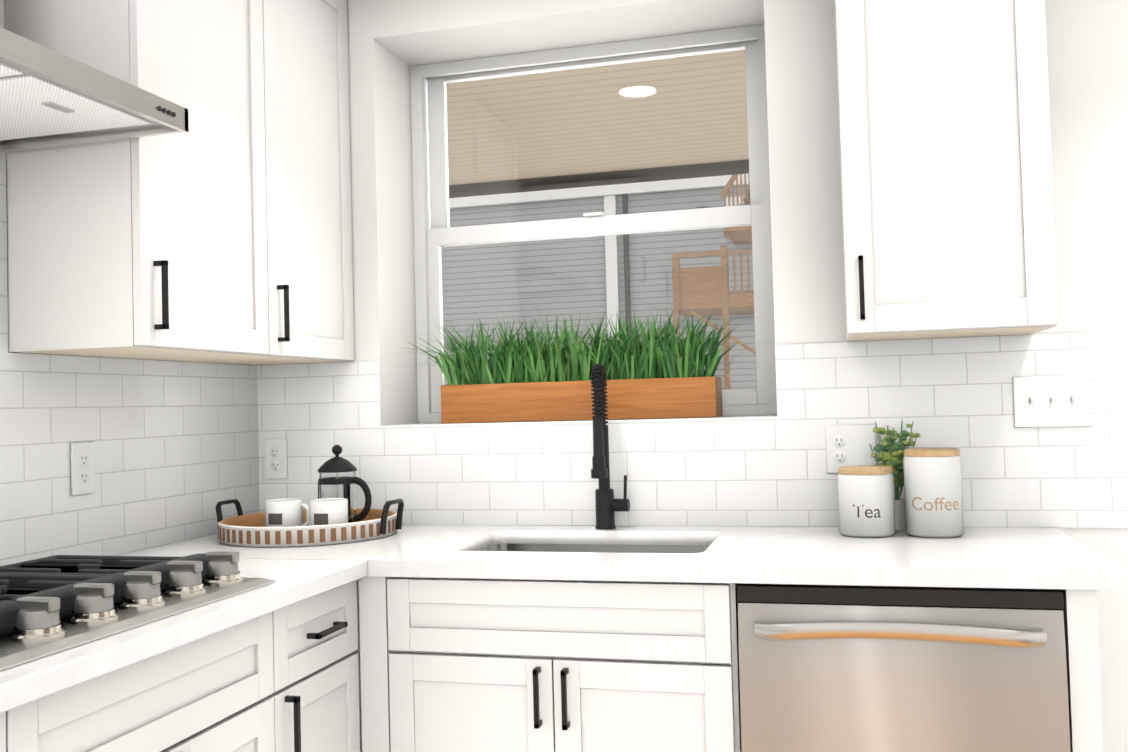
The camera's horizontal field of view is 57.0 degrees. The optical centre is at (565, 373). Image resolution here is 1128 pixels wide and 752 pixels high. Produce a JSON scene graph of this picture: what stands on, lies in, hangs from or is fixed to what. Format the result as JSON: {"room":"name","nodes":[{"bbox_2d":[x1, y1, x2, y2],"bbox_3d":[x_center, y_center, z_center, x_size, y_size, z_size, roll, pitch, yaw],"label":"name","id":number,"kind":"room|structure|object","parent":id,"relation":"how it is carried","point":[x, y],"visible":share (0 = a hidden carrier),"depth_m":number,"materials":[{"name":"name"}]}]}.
{"room":"kitchen","nodes":[
{"label":"kitchen","id":0,"kind":"room"},
{"bbox_2d":[0,0,255,365],"bbox_3d":[-1.828,-0.020,0.068,0.200,2.563,6.580,-2,-2,15],"label":"wall","id":1,"kind":"structure","parent":0,"point":[2,25],"depth_m":2.18,"materials":[{"name":"white paint"}]},
{"bbox_2d":[0,27,188,151],"bbox_3d":[-1.051,-0.810,1.763,0.454,0.678,0.693,-2,-2,15],"label":"range hood","id":2,"kind":"object","parent":1,"relation":"attached to","point":[49,97],"visible":1,"depth_m":1.89,"materials":[{"name":"metal"}]},
{"bbox_2d":[0,157,263,565],"bbox_3d":[-1.177,-0.015,2.083,0.006,0.869,2.010,-2,-2,15],"label":"tile backsplash","id":3,"kind":"structure","parent":1,"relation":"attached to","point":[178,451],"depth_m":2.47,"materials":[{"name":"white tile"}]},
{"bbox_2d":[71,442,93,495],"bbox_3d":[-1.090,0.214,2.350,0.006,0.118,0.072,-2,-2,15],"label":"outlet","id":4,"kind":"object","parent":3,"relation":"attached to","point":[82,468],"visible":1,"depth_m":2.35,"materials":[{"name":"white plastic"}]},
{"bbox_2d":[5,0,354,364],"bbox_3d":[-0.880,-0.566,2.587,0.351,1.054,0.943,-2,-2,15],"label":"upper cabinet","id":5,"kind":"object","parent":1,"relation":"attached to","point":[220,231],"visible":0.98,"depth_m":2.30,"materials":[{"name":"white paint"}]},
{"bbox_2d":[256,0,1127,751],"bbox_3d":[0.684,-0.122,2.830,3.617,2.800,0.360,-2,-2,15],"label":"wall","id":6,"kind":"structure","parent":0,"point":[390,42],"depth_m":2.68,"materials":[{"name":"white paint"}]},
{"bbox_2d":[400,308,761,423],"bbox_3d":[0.038,-0.025,2.941,1.086,0.313,0.260,-2,-2,15],"label":"planter box","id":7,"kind":"object","parent":6,"relation":"on","point":[660,377],"visible":0.96,"depth_m":2.92,"materials":[{"name":"brown wood"}]},
{"bbox_2d":[410,24,776,422],"bbox_3d":[0.077,-0.421,3.135,1.108,1.115,0.094,-2,-2,15],"label":"window unit","id":8,"kind":"structure","parent":6,"relation":"in","point":[434,232],"depth_m":3.13,"materials":[{"name":"white paint"}]},
{"bbox_2d":[260,331,1127,527],"bbox_3d":[0.250,0.169,2.751,2.388,0.465,0.006,-2,-2,15],"label":"tile backsplash","id":9,"kind":"structure","parent":6,"relation":"attached to","point":[955,392],"depth_m":2.67,"materials":[{"name":"white tile"}]},
{"bbox_2d":[265,438,287,478],"bbox_3d":[-0.846,0.250,3.039,0.072,0.118,0.006,-2,-2,15],"label":"outlet","id":10,"kind":"object","parent":9,"relation":"attached to","point":[275,458],"visible":1,"depth_m":3.04,"materials":[{"name":"white plastic"}]},
{"bbox_2d":[825,424,876,472],"bbox_3d":[0.720,0.190,2.617,0.122,0.122,0.006,-2,-2,15],"label":"outlet","id":11,"kind":"object","parent":9,"relation":"attached to","point":[847,445],"visible":0.94,"depth_m":2.62,"materials":[{"name":"white plastic"}]},
{"bbox_2d":[1012,374,1091,427],"bbox_3d":[1.169,0.067,2.493,0.172,0.124,0.016,-2,-2,15],"label":"light switch","id":12,"kind":"object","parent":9,"relation":"attached to","point":[1054,401],"visible":1,"depth_m":2.50,"materials":[{"name":"white plastic"}]},
{"bbox_2d":[834,0,1057,341],"bbox_3d":[0.863,-0.618,2.421,0.436,1.054,0.356,-2,-2,15],"label":"upper cabinet","id":13,"kind":"object","parent":6,"relation":"attached to","point":[946,175],"visible":1,"depth_m":2.28,"materials":[{"name":"white paint"}]},
{"bbox_3d":[-0.161,1.232,-0.479,3.617,0.060,6.450,-2,-2,15],"label":"floor","id":14,"kind":"structure","parent":0,"visible":0},
{"bbox_2d":[0,703,27,751],"bbox_3d":[-1.061,0.851,1.200,0.628,0.848,0.416,-2,-2,15],"label":"base cabinet","id":15,"kind":"object","parent":14,"relation":"on","point":[13,722],"depth_m":1.34,"materials":[{"name":"white paint"}]},
{"bbox_2d":[28,610,279,751],"bbox_3d":[-0.923,0.863,1.709,0.628,0.848,0.640,-2,-2,15],"label":"base cabinet","id":16,"kind":"object","parent":14,"relation":"on","point":[216,692],"depth_m":1.68,"materials":[{"name":"white paint"}]},
{"bbox_2d":[0,549,383,712],"bbox_3d":[-0.918,0.419,1.668,0.690,0.035,1.380,-2,-2,15],"label":"countertop","id":17,"kind":"structure","parent":16,"relation":"on","point":[298,577],"depth_m":1.71,"materials":[{"name":"stone"}]},
{"bbox_2d":[0,551,274,670],"bbox_3d":[-0.899,0.367,1.700,0.505,0.067,0.748,-2,-2,15],"label":"cooktop","id":18,"kind":"object","parent":17,"relation":"in","point":[49,605],"visible":1,"depth_m":1.70,"materials":[{"name":"metal"}]},
{"bbox_2d":[0,585,6,599],"bbox_3d":[-1.040,0.327,1.510,0.449,0.032,0.236,-2,-2,18],"label":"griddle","id":19,"kind":"object","parent":18,"relation":"on","point":[3,591],"visible":1,"depth_m":1.56,"materials":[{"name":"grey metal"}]},
{"bbox_2d":[276,576,391,751],"bbox_3d":[-0.759,0.873,2.188,0.694,0.848,0.370,-2,-2,15],"label":"base cabinet","id":20,"kind":"object","parent":14,"relation":"on","point":[334,646],"depth_m":2.19,"materials":[{"name":"white paint"}]},
{"bbox_2d":[388,577,741,751],"bbox_3d":[0.029,0.860,2.468,0.810,0.848,0.622,-2,-2,15],"label":"base cabinet","id":21,"kind":"object","parent":14,"relation":"on","point":[393,664],"depth_m":2.16,"materials":[{"name":"white paint"}]},
{"bbox_2d":[146,525,1127,590],"bbox_3d":[0.055,0.417,2.459,2.156,0.035,0.646,-2,-2,15],"label":"countertop","id":22,"kind":"structure","parent":21,"relation":"on","point":[1020,558],"depth_m":2.19,"materials":[{"name":"stone"}]},
{"bbox_2d":[215,445,403,546],"bbox_3d":[-0.675,0.309,2.738,0.504,0.235,0.458,-2,-2,15],"label":"serving tray","id":23,"kind":"object","parent":22,"relation":"on","point":[333,514],"visible":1,"depth_m":2.63,"materials":[{"name":"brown wood"}]},
{"bbox_2d":[264,498,311,536],"bbox_3d":[-0.711,0.369,2.668,0.118,0.088,0.094,-2,-2,15],"label":"mug","id":24,"kind":"object","parent":23,"relation":"on","point":[284,512],"depth_m":2.63,"materials":[{"name":"white ceramic"}]},
{"bbox_2d":[306,498,348,536],"bbox_3d":[-0.610,0.365,2.641,0.118,0.088,0.094,-2,-2,15],"label":"mug","id":25,"kind":"object","parent":23,"relation":"on","point":[326,511],"depth_m":2.60,"materials":[{"name":"white ceramic"}]},
{"bbox_2d":[480,544,709,552],"bbox_3d":[0.060,0.541,2.482,0.661,0.210,0.444,-2,-2,15],"label":"sink","id":26,"kind":"object","parent":22,"relation":"in","point":[611,548],"depth_m":2.69,"materials":[{"name":"silver metal"}]},
{"bbox_2d":[591,364,629,528],"bbox_3d":[0.106,0.189,2.679,0.091,0.429,0.144,-2,-2,15],"label":"faucet","id":27,"kind":"object","parent":22,"relation":"on","point":[607,504],"visible":1,"depth_m":2.70,"materials":[{"name":"black metal"}]},
{"bbox_2d":[837,465,895,537],"bbox_3d":[0.712,0.301,2.456,0.128,0.160,0.128,-2,-2,15],"label":"tea canister","id":28,"kind":"object","parent":22,"relation":"on","point":[866,504],"visible":1,"depth_m":2.40,"materials":[{"name":"white ceramic"}]},
{"bbox_2d":[870,421,920,530],"bbox_3d":[0.810,0.249,2.542,0.121,0.264,0.080,-2,-2,15],"label":"herb pot","id":29,"kind":"object","parent":22,"relation":"on","point":[893,457],"visible":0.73,"depth_m":2.53,"materials":[{"name":"white ceramic"}]},
{"bbox_2d":[903,448,963,537],"bbox_3d":[0.858,0.276,2.422,0.128,0.200,0.128,-2,-2,15],"label":"coffee canister","id":30,"kind":"object","parent":22,"relation":"on","point":[933,493],"visible":1,"depth_m":2.37,"materials":[{"name":"white ceramic"}]},
{"bbox_2d":[737,583,1070,751],"bbox_3d":[0.711,0.837,2.238,0.594,0.841,0.658,-2,-2,15],"label":"dishwasher","id":31,"kind":"object","parent":14,"relation":"on","point":[840,668],"visible":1,"depth_m":1.97,"materials":[{"name":"silver metal"}]},
{"label":"outside","id":32,"kind":"structure","parent":0,"visible":0},
{"bbox_2d":[441,50,756,389],"bbox_3d":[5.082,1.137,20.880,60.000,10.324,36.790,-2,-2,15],"label":"window pane","id":33,"kind":"object","parent":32,"point":[613,195],"depth_m":18.33,"materials":[{"name":"grey"}]}
]}

